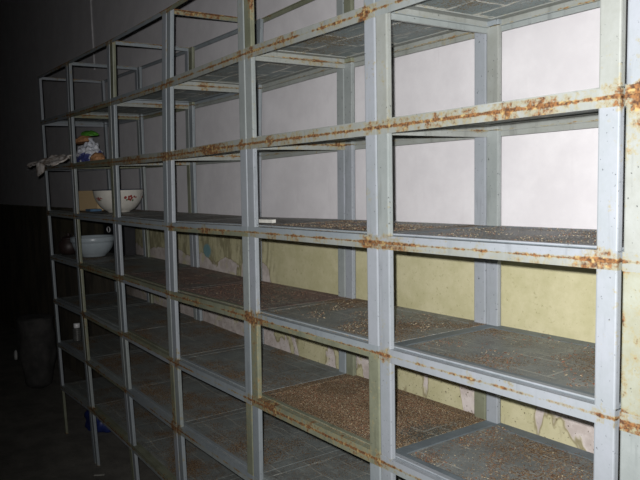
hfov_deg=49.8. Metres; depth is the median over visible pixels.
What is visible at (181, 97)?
shelf unit
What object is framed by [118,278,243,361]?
shelf unit
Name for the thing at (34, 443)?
floor
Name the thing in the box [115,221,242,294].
shelf unit
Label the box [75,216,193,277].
shelf unit
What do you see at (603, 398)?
shelf unit
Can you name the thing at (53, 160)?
crumpled cloth
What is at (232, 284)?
debris
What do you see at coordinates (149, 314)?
shelf unit
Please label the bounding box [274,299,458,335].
debris
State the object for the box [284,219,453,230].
debris
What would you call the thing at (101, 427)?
bag
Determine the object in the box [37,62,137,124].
shelf unit
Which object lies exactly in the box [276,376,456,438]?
debris
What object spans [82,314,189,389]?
shelf unit
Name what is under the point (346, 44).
shelf unit
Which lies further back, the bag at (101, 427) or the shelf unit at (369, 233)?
the bag at (101, 427)
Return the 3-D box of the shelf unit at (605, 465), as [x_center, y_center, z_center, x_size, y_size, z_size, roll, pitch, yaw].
[0.545,0.460,1.733,0.445,0.307,0.696,-5,6,-35]
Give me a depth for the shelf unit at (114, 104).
3.47 m
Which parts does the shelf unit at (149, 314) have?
post, rail, rail, post, post, post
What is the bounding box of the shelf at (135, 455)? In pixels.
[131,447,164,479]
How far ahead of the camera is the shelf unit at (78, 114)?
4.08 m
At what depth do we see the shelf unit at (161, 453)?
3.41 m
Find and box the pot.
[58,233,75,254]
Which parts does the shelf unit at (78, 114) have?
post, rail, rail, rail, post, post, rail, post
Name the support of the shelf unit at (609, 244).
on the shelf unit at (603, 398)
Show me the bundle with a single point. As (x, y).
(95, 156)
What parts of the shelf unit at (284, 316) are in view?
post, rail, rail, post, post, post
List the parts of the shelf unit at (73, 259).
post, rail, rail, post, post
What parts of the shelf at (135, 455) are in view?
post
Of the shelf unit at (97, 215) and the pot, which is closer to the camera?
the shelf unit at (97, 215)
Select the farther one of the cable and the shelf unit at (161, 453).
the cable
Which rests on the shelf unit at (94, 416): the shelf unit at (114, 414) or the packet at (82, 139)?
the shelf unit at (114, 414)
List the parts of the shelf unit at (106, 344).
post, rail, rail, post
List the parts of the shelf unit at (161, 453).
post, rail, rail, post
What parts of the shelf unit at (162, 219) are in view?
post, rail, rail, rail, post, post, rail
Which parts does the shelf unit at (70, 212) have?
post, rail, rail, post, rail, post, post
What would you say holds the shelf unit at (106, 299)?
on the shelf unit at (106, 344)
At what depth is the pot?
4.62 m
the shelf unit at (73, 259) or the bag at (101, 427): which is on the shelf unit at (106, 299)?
the shelf unit at (73, 259)
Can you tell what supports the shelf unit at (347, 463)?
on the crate
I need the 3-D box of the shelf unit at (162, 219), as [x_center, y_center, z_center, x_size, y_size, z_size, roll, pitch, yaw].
[-0.678,-0.244,3.393,0.445,0.306,0.707,-5,6,-35]
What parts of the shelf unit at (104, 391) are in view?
post, rail, rail, post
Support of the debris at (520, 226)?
in the shelf unit at (609, 244)
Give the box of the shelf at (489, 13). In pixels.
[375,0,592,26]
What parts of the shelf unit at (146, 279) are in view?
post, rail, rail, post, post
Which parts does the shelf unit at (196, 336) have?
post, rail, rail, post, post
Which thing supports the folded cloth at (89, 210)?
on the shelf unit at (70, 212)
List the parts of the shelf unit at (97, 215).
post, rail, rail, rail, post, post, rail, post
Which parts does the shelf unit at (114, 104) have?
post, rail, rail, rail, post, post, rail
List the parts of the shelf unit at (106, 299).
post, rail, rail, post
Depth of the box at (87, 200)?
4.42 m
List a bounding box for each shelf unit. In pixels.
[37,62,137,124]
[40,115,139,167]
[44,166,142,215]
[47,213,145,264]
[50,257,148,313]
[53,301,140,360]
[57,344,124,408]
[61,388,95,463]
[67,41,188,116]
[69,103,189,165]
[72,162,190,220]
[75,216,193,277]
[78,265,196,333]
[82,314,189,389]
[86,362,172,445]
[90,409,133,479]
[109,9,255,105]
[110,84,238,161]
[113,156,241,225]
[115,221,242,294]
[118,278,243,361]
[122,335,245,427]
[126,391,235,479]
[244,0,468,62]
[244,10,486,144]
[246,128,486,241]
[248,232,486,352]
[250,317,485,459]
[252,401,405,479]
[375,0,626,130]
[376,96,625,260]
[378,242,622,418]
[379,353,619,479]
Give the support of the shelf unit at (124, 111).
on the shelf unit at (78, 114)
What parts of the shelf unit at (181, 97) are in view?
post, rail, rail, rail, rail, post, post, rail, rail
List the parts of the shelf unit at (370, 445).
post, rail, rail, post, post, post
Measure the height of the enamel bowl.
0.137 m
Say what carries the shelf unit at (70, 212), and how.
on the shelf unit at (73, 259)
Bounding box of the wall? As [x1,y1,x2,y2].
[0,0,627,461]
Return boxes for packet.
[75,135,91,143]
[81,130,98,135]
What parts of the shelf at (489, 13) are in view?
rail, rail, post, rail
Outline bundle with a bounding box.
[90,152,104,160]
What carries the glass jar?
on the shelf unit at (106, 344)
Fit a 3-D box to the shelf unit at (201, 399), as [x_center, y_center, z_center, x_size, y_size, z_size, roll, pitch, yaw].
[-0.657,0.653,3.473,0.445,0.315,0.666,-5,6,-35]
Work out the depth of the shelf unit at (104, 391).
4.53 m
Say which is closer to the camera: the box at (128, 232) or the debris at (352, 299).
the debris at (352, 299)
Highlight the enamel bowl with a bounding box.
[92,189,142,212]
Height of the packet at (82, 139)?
0.054 m
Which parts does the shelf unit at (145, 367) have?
post, rail, rail, post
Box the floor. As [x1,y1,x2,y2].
[0,318,161,479]
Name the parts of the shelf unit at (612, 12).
post, rail, rail, rail, post, rail, rail, rail, post, rail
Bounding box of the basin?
[70,235,113,256]
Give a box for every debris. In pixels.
[194,284,329,304]
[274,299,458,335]
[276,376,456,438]
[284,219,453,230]
[411,425,619,479]
[424,330,621,387]
[433,226,623,243]
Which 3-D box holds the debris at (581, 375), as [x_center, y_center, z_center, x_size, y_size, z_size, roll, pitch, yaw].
[0.552,0.286,1.724,0.364,0.004,0.581,-5,6,-35]
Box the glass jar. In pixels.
[72,323,81,341]
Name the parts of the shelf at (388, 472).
post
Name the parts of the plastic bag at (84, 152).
handle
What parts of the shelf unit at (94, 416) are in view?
post, rail, post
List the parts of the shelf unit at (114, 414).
post, rail, rail, post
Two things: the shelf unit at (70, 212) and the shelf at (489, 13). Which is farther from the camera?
the shelf unit at (70, 212)
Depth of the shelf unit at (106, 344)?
4.55 m
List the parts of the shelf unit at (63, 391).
post, rail, post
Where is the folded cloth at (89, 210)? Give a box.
[86,209,101,211]
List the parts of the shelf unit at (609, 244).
post, rail, post, rail, rail, rail, post, rail, rail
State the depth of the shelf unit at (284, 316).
2.18 m
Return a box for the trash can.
[14,313,56,387]
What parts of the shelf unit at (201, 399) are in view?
post, rail, rail, post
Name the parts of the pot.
lid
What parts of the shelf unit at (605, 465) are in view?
post, rail, post, rail, post, rail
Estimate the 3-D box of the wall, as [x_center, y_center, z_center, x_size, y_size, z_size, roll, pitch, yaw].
[-1.151,-0.745,4.616,0.150,4.100,13.500,-5,6,-35]
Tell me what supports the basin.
on the shelf unit at (73, 259)
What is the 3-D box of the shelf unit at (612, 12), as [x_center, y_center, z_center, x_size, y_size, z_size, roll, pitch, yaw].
[0.526,-0.445,1.651,0.445,0.304,0.693,-5,6,-35]
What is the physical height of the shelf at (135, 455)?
0.308 m
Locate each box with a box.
[78,191,102,210]
[103,222,135,255]
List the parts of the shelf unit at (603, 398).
post, post, rail, rail, post, rail, rail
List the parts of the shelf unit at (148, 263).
post, rail, rail, post, post, post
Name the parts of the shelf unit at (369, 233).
post, rail, rail, rail, post, post, rail, post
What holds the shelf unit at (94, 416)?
on the floor
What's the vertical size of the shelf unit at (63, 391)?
0.331 m
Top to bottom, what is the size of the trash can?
0.628 m
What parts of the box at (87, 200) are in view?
lid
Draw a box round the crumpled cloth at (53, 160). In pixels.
[27,154,71,176]
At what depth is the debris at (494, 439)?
1.83 m
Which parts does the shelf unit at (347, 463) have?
post, rail, post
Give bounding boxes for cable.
[90,0,94,69]
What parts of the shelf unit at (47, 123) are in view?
post, rail, rail, post, rail, post, rail, post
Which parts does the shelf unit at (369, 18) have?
post, rail, rail, rail, rail, post, post, rail, rail, rail, post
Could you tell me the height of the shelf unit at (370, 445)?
0.309 m
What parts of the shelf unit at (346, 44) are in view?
post, rail, rail, post, post, rail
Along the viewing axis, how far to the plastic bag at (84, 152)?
4.25 m
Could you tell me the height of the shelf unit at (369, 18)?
0.305 m
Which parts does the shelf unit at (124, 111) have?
post, rail, rail, rail, post, rail, post, rail, rail, post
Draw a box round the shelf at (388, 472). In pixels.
[381,461,418,479]
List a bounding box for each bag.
[76,138,103,161]
[84,410,110,432]
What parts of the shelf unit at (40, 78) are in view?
post, rail, rail, post, rail, rail, post, rail, post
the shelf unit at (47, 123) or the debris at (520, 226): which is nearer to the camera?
the debris at (520, 226)

